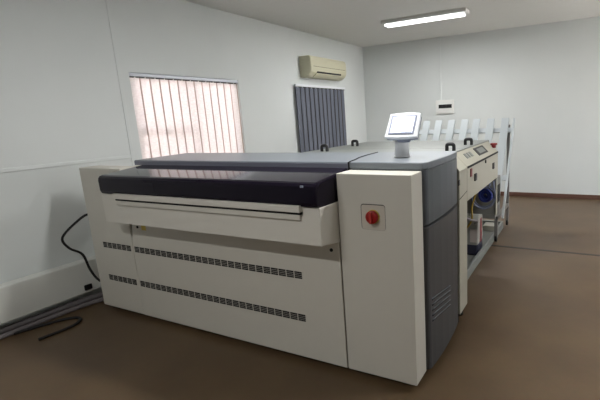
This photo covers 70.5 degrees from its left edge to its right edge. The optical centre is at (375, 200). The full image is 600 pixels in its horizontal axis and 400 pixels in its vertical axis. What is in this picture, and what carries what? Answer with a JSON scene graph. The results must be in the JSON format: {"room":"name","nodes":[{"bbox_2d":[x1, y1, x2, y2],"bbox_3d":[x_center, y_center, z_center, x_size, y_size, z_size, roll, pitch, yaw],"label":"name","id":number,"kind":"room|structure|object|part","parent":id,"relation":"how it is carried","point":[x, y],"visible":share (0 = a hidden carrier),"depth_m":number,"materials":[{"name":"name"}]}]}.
{"room":"printing workshop","nodes":[
{"label":"printing workshop","id":0,"kind":"room"},
{"bbox_2d":[0,0,366,327],"bbox_3d":[-2.833,-0.572,3.950,0.200,3.000,11.618,3,13,26],"label":"wall","id":1,"kind":"structure","parent":0,"point":[61,101],"depth_m":3.96,"materials":[{"name":"paint"}]},
{"bbox_2d":[0,255,100,324],"bbox_3d":[-2.965,0.811,3.464,0.130,0.300,1.900,3,13,26],"label":"duct","id":2,"kind":"object","parent":1,"relation":"attached to","point":[23,296],"visible":0.72,"depth_m":3.59,"materials":[{"name":"plastic"}]},
{"bbox_2d":[84,283,92,290],"bbox_3d":[-2.691,0.809,3.888,0.015,0.050,0.065,3,13,26],"label":"socket","id":3,"kind":"object","parent":2,"relation":"attached to","point":[87,286],"depth_m":3.88,"materials":[{"name":"black plastic"}]},
{"bbox_2d":[0,0,135,172],"bbox_3d":[-3.506,-0.723,2.341,0.007,2.000,4.269,3,13,26],"label":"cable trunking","id":4,"kind":"object","parent":1,"relation":"attached to","point":[131,156],"visible":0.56,"depth_m":4.09,"materials":[{"name":"paint"}]},
{"bbox_2d":[129,72,243,158],"bbox_3d":[-2.192,-0.914,5.047,0.046,1.133,1.524,3,13,26],"label":"vertical blind","id":5,"kind":"object","parent":1,"relation":"attached to","point":[173,116],"visible":0.87,"depth_m":4.91,"materials":[{"name":"fabric"}]},
{"bbox_2d":[295,87,344,152],"bbox_3d":[-0.948,-1.358,7.422,0.020,1.280,1.430,3,13,26],"label":"window","id":6,"kind":"structure","parent":1,"relation":"in","point":[295,87],"depth_m":7.32,"materials":[{"name":"glass"}]},
{"bbox_2d":[294,84,346,152],"bbox_3d":[-0.917,-1.365,7.393,0.046,1.303,1.550,3,13,26],"label":"vertical blind","id":7,"kind":"object","parent":6,"relation":"attached to","point":[324,89],"visible":0.95,"depth_m":7.26,"materials":[{"name":"grey fabric"}]},
{"bbox_3d":[-0.642,-1.485,8.027,0.020,1.260,0.050,3,13,26],"label":"frame","id":8,"kind":"part","parent":6,"relation":"part of","materials":[{"name":"metal"}]},
{"bbox_2d":[299,55,345,80],"bbox_3d":[-0.890,-2.279,7.188,0.241,0.330,1.120,3,13,26],"label":"air conditioner","id":9,"kind":"object","parent":1,"relation":"attached to","point":[313,67],"visible":1,"depth_m":6.95,"materials":[{"name":"beige plastic"}]},
{"bbox_2d":[317,71,340,75],"bbox_3d":[-0.803,-2.179,7.149,0.032,0.033,0.750,3,13,26],"label":"outlet","id":10,"kind":"object","parent":9,"relation":"attached to","point":[319,73],"depth_m":7.12,"materials":[{"name":"black plastic"}]},
{"bbox_2d":[0,195,599,399],"bbox_3d":[0.489,1.133,2.595,7.515,0.100,11.718,3,13,26],"label":"floor","id":11,"kind":"structure","parent":0,"point":[528,328],"depth_m":2.92,"materials":[{"name":"plastic"}]},
{"bbox_2d":[14,316,81,340],"bbox_3d":[-2.690,1.045,3.446,0.354,0.024,0.388,3,13,26],"label":"cable","id":12,"kind":"object","parent":11,"relation":"on","point":[73,317],"visible":1,"depth_m":3.43,"materials":[{"name":"black rubber"}]},
{"bbox_2d":[0,292,102,334],"bbox_3d":[-2.901,1.011,3.591,0.097,0.052,2.503,4,13,28],"label":"conduit","id":13,"kind":"object","parent":11,"relation":"on","point":[26,321],"visible":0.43,"depth_m":3.65,"materials":[{"name":"grey plastic"}]},
{"bbox_2d":[0,297,103,339],"bbox_3d":[-2.802,1.022,3.544,0.100,0.040,2.504,4,13,29],"label":"conduit","id":14,"kind":"object","parent":11,"relation":"on","point":[64,312],"visible":0.46,"depth_m":3.58,"materials":[{"name":"grey plastic"}]},
{"bbox_2d":[79,151,459,385],"bbox_3d":[-0.981,0.337,3.239,3.065,1.337,1.063,3,13,26],"label":"platesetter","id":15,"kind":"object","parent":11,"relation":"on","point":[344,259],"visible":1,"depth_m":2.65,"materials":[{"name":"metal"}]},
{"bbox_2d":[61,214,99,281],"bbox_3d":[-2.594,0.500,3.759,0.359,0.773,0.097,-9,13,-29],"label":"power cable","id":16,"kind":"object","parent":15,"relation":"attached to","point":[84,215],"visible":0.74,"depth_m":3.71,"materials":[{"name":"black rubber"}]},
{"bbox_2d":[102,242,131,250],"bbox_3d":[-2.180,0.386,3.499,0.389,0.047,0.006,3,13,26],"label":"vent grille","id":17,"kind":"object","parent":15,"relation":"attached to","point":[111,246],"depth_m":3.50,"materials":[{"name":"metal"}]},
{"bbox_2d":[108,274,137,284],"bbox_3d":[-2.166,0.677,3.558,0.389,0.048,0.006,3,13,26],"label":"vent grille","id":18,"kind":"object","parent":15,"relation":"attached to","point":[122,279],"depth_m":3.55,"materials":[{"name":"metal"}]},
{"bbox_2d":[134,246,302,278],"bbox_3d":[-1.220,0.439,3.024,1.685,0.047,0.006,3,13,26],"label":"vent grille","id":19,"kind":"object","parent":15,"relation":"attached to","point":[276,271],"depth_m":2.96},
{"bbox_2d":[101,193,340,245],"bbox_3d":[-1.149,0.095,2.796,1.974,0.266,0.236,3,13,26],"label":"tray","id":20,"kind":"object","parent":15,"relation":"on","point":[314,224],"depth_m":2.55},
{"bbox_2d":[140,281,306,321],"bbox_3d":[-1.206,0.729,3.083,1.685,0.048,0.006,3,13,26],"label":"vent grille","id":21,"kind":"object","parent":15,"relation":"attached to","point":[287,314],"depth_m":3.02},
{"bbox_3d":[-1.085,0.492,2.993,1.988,1.060,0.045,3,13,26],"label":"panel","id":22,"kind":"part","parent":15,"relation":"part of","materials":[{"name":"white metal"}]},
{"bbox_3d":[-0.990,-0.326,3.261,2.144,0.041,0.609,3,13,26],"label":"lid","id":23,"kind":"part","parent":15,"relation":"part of","materials":[{"name":"silver metal"}]},
{"bbox_2d":[361,204,385,230],"bbox_3d":[-0.025,0.098,2.313,0.152,0.148,0.047,3,13,26],"label":"switch plate","id":24,"kind":"object","parent":15,"relation":"attached to","point":[373,216],"depth_m":2.32,"materials":[{"name":"beige plastic"}]},
{"bbox_2d":[384,113,421,156],"bbox_3d":[0.181,-0.412,2.618,0.218,0.276,0.154,3,13,26],"label":"monitor","id":25,"kind":"object","parent":15,"relation":"on","point":[402,128],"visible":1,"depth_m":2.58,"materials":[{"name":"white plastic"}]},
{"bbox_3d":[0.168,-0.340,2.670,0.104,0.116,0.104,3,13,26],"label":"post","id":26,"kind":"part","parent":25,"relation":"part of","materials":[{"name":"grey metal"}]},
{"bbox_3d":[0.170,-0.271,2.730,0.603,0.041,0.690,3,13,26],"label":"lid","id":27,"kind":"part","parent":15,"relation":"part of","materials":[{"name":"silver metal"}]},
{"bbox_3d":[0.392,-0.084,2.666,0.130,0.323,0.679,3,13,26],"label":"panel","id":28,"kind":"part","parent":15,"relation":"part of","materials":[{"name":"metal"}]},
{"bbox_3d":[0.421,0.533,2.792,0.130,0.913,0.679,3,13,26],"label":"panel","id":29,"kind":"part","parent":15,"relation":"part of","materials":[{"name":"grey metal"}]},
{"bbox_2d":[390,118,514,241],"bbox_3d":[0.917,-0.340,5.728,1.770,1.491,0.920,3,13,26],"label":"rack","id":30,"kind":"object","parent":11,"relation":"on","point":[504,130],"visible":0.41,"depth_m":5.63,"materials":[{"name":"grey metal"}]},
{"bbox_3d":[1.486,0.329,5.134,0.040,0.270,0.040,3,13,26],"label":"leg","id":31,"kind":"part","parent":30,"relation":"part of","materials":[{"name":"grey metal"}]},
{"bbox_3d":[1.662,0.134,5.469,0.040,0.040,0.860,3,13,26],"label":"rail","id":32,"kind":"part","parent":30,"relation":"part of","materials":[{"name":"grey metal"}]},
{"bbox_3d":[1.708,-0.438,5.347,0.025,1.205,0.822,3,13,26],"label":"rail","id":33,"kind":"part","parent":30,"relation":"part of","materials":[{"name":"silver metal"}]},
{"bbox_3d":[1.825,-0.363,5.743,0.040,1.350,0.040,3,13,26],"label":"leg","id":34,"kind":"part","parent":30,"relation":"part of","materials":[{"name":"grey metal"}]},
{"bbox_2d":[467,220,502,279],"bbox_3d":[0.640,0.553,4.905,1.250,0.100,2.520,3,13,26],"label":"drip tray","id":35,"kind":"object","parent":11,"relation":"on","point":[473,261],"visible":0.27,"depth_m":4.72,"materials":[{"name":"white metal"}]},
{"bbox_2d":[302,137,497,321],"bbox_3d":[0.272,0.099,4.036,1.538,1.369,1.515,3,13,26],"label":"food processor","id":36,"kind":"object","parent":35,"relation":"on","point":[477,160],"depth_m":3.58,"materials":[{"name":"cream painted steel"},{"name":"grey painted steel"},{"name":"black plastic"}]},
{"bbox_3d":[-0.470,-0.479,3.792,0.084,0.071,0.029,3,13,26],"label":"handle","id":37,"kind":"part","parent":36,"relation":"part of","materials":[{"name":"black plastic"}]},
{"bbox_3d":[-0.217,-0.593,4.290,0.084,0.071,0.029,3,13,26],"label":"handle","id":38,"kind":"part","parent":36,"relation":"part of","materials":[{"name":"black plastic"}]},
{"bbox_3d":[-0.005,-0.399,3.545,1.428,0.041,0.490,3,13,26],"label":"lid","id":39,"kind":"part","parent":36,"relation":"part of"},
{"bbox_3d":[0.319,-0.545,4.185,1.428,0.041,0.955,3,13,26],"label":"lid","id":40,"kind":"part","parent":36,"relation":"part of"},
{"bbox_3d":[0.586,-0.422,3.268,0.084,0.071,0.029,3,13,26],"label":"handle","id":41,"kind":"part","parent":36,"relation":"part of","materials":[{"name":"black plastic"}]},
{"bbox_3d":[0.596,0.253,3.165,0.146,1.206,0.216,3,13,26],"label":"panel","id":42,"kind":"part","parent":36,"relation":"part of","materials":[{"name":"white metal"}]},
{"bbox_3d":[0.839,-0.535,3.767,0.084,0.071,0.029,3,13,26],"label":"handle","id":43,"kind":"part","parent":36,"relation":"part of","materials":[{"name":"black plastic"}]},
{"bbox_2d":[467,195,475,228],"bbox_3d":[0.944,0.054,4.085,0.130,0.486,0.051,-4,12,-7],"label":"hose","id":44,"kind":"object","parent":36,"relation":"hanging from","point":[469,224],"visible":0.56,"depth_m":4.08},
{"bbox_2d":[467,217,477,224],"bbox_3d":[0.889,0.058,3.961,0.354,0.443,0.127,-13,15,-41],"label":"hose","id":45,"kind":"object","parent":36,"relation":"hanging from","point":[469,219],"visible":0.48,"depth_m":3.95,"materials":[{"name":"grey plastic"}]},
{"bbox_3d":[0.599,-0.081,4.613,1.454,0.400,0.042,3,13,26],"label":"plate","id":46,"kind":"part","parent":36,"relation":"part of","materials":[{"name":"beige metal"}]},
{"bbox_2d":[471,181,495,208],"bbox_3d":[1.073,-0.058,4.126,0.247,0.296,0.091,3,13,26],"label":"hose","id":47,"kind":"object","parent":36,"relation":"hanging from","point":[488,187],"visible":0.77,"depth_m":4.11,"materials":[{"name":"clear plastic"}]},
{"bbox_3d":[1.120,-0.061,4.223,0.147,0.153,0.109,3,13,26],"label":"hose coil","id":48,"kind":"part","parent":36,"relation":"part of","materials":[{"name":"blue plastic"}]},
{"bbox_2d":[467,213,482,254],"bbox_3d":[1.078,0.332,4.699,0.216,0.523,0.244,3,13,26],"label":"jerrycan","id":49,"kind":"object","parent":35,"relation":"in","point":[474,232],"visible":0.41,"depth_m":4.59,"materials":[{"name":"white plastic"}]},
{"bbox_2d":[483,222,493,230],"bbox_3d":[1.548,0.353,5.612,0.170,0.074,0.200,3,13,26],"label":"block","id":50,"kind":"object","parent":35,"relation":"in","point":[488,226],"visible":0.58,"depth_m":5.54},
{"bbox_2d":[491,245,599,255],"bbox_3d":[3.154,0.637,4.160,3.980,0.002,0.045,3,13,26],"label":"trim","id":51,"kind":"structure","parent":11,"relation":"on","point":[491,245],"depth_m":4.75,"materials":[{"name":"metal"}]},
{"bbox_2d":[184,0,599,46],"bbox_3d":[0.347,-1.901,1.976,7.515,0.100,11.718,3,13,26],"label":"ceiling","id":52,"kind":"structure","parent":0,"point":[354,22],"depth_m":5.99,"materials":[{"name":"paint"}]},
{"bbox_2d":[381,7,468,27],"bbox_3d":[0.697,-2.660,6.078,1.300,0.084,0.200,3,13,26],"label":"ceiling light","id":53,"kind":"object","parent":52,"relation":"attached to","point":[460,12],"visible":1,"depth_m":6.00,"materials":[{"name":"white"}]},
{"bbox_2d":[362,16,599,194],"bbox_3d":[3.085,-1.535,7.317,7.315,3.000,0.100,3,13,26],"label":"wall","id":54,"kind":"structure","parent":0,"point":[545,77],"depth_m":7.49,"materials":[{"name":"paint"}]},
{"bbox_2d":[437,37,440,99],"bbox_3d":[1.219,-2.520,7.976,0.060,1.165,0.012,3,13,26],"label":"cable trunking","id":55,"kind":"object","parent":54,"relation":"attached to","point":[438,38],"visible":1,"depth_m":7.96,"materials":[{"name":"paint"}]},
{"bbox_2d":[436,100,453,113],"bbox_3d":[1.335,-1.813,8.051,0.365,0.260,0.059,3,13,26],"label":"box","id":56,"kind":"object","parent":54,"relation":"attached to","point":[442,106],"visible":1,"depth_m":8.03,"materials":[{"name":"white plastic"}]},
{"bbox_2d":[500,191,599,199],"bbox_3d":[3.081,-0.096,7.581,7.215,0.078,0.014,3,13,26],"label":"baseboard","id":57,"kind":"structure","parent":54,"relation":"attached to","point":[525,194],"depth_m":7.51,"materials":[{"name":"brown wood"}]}
]}

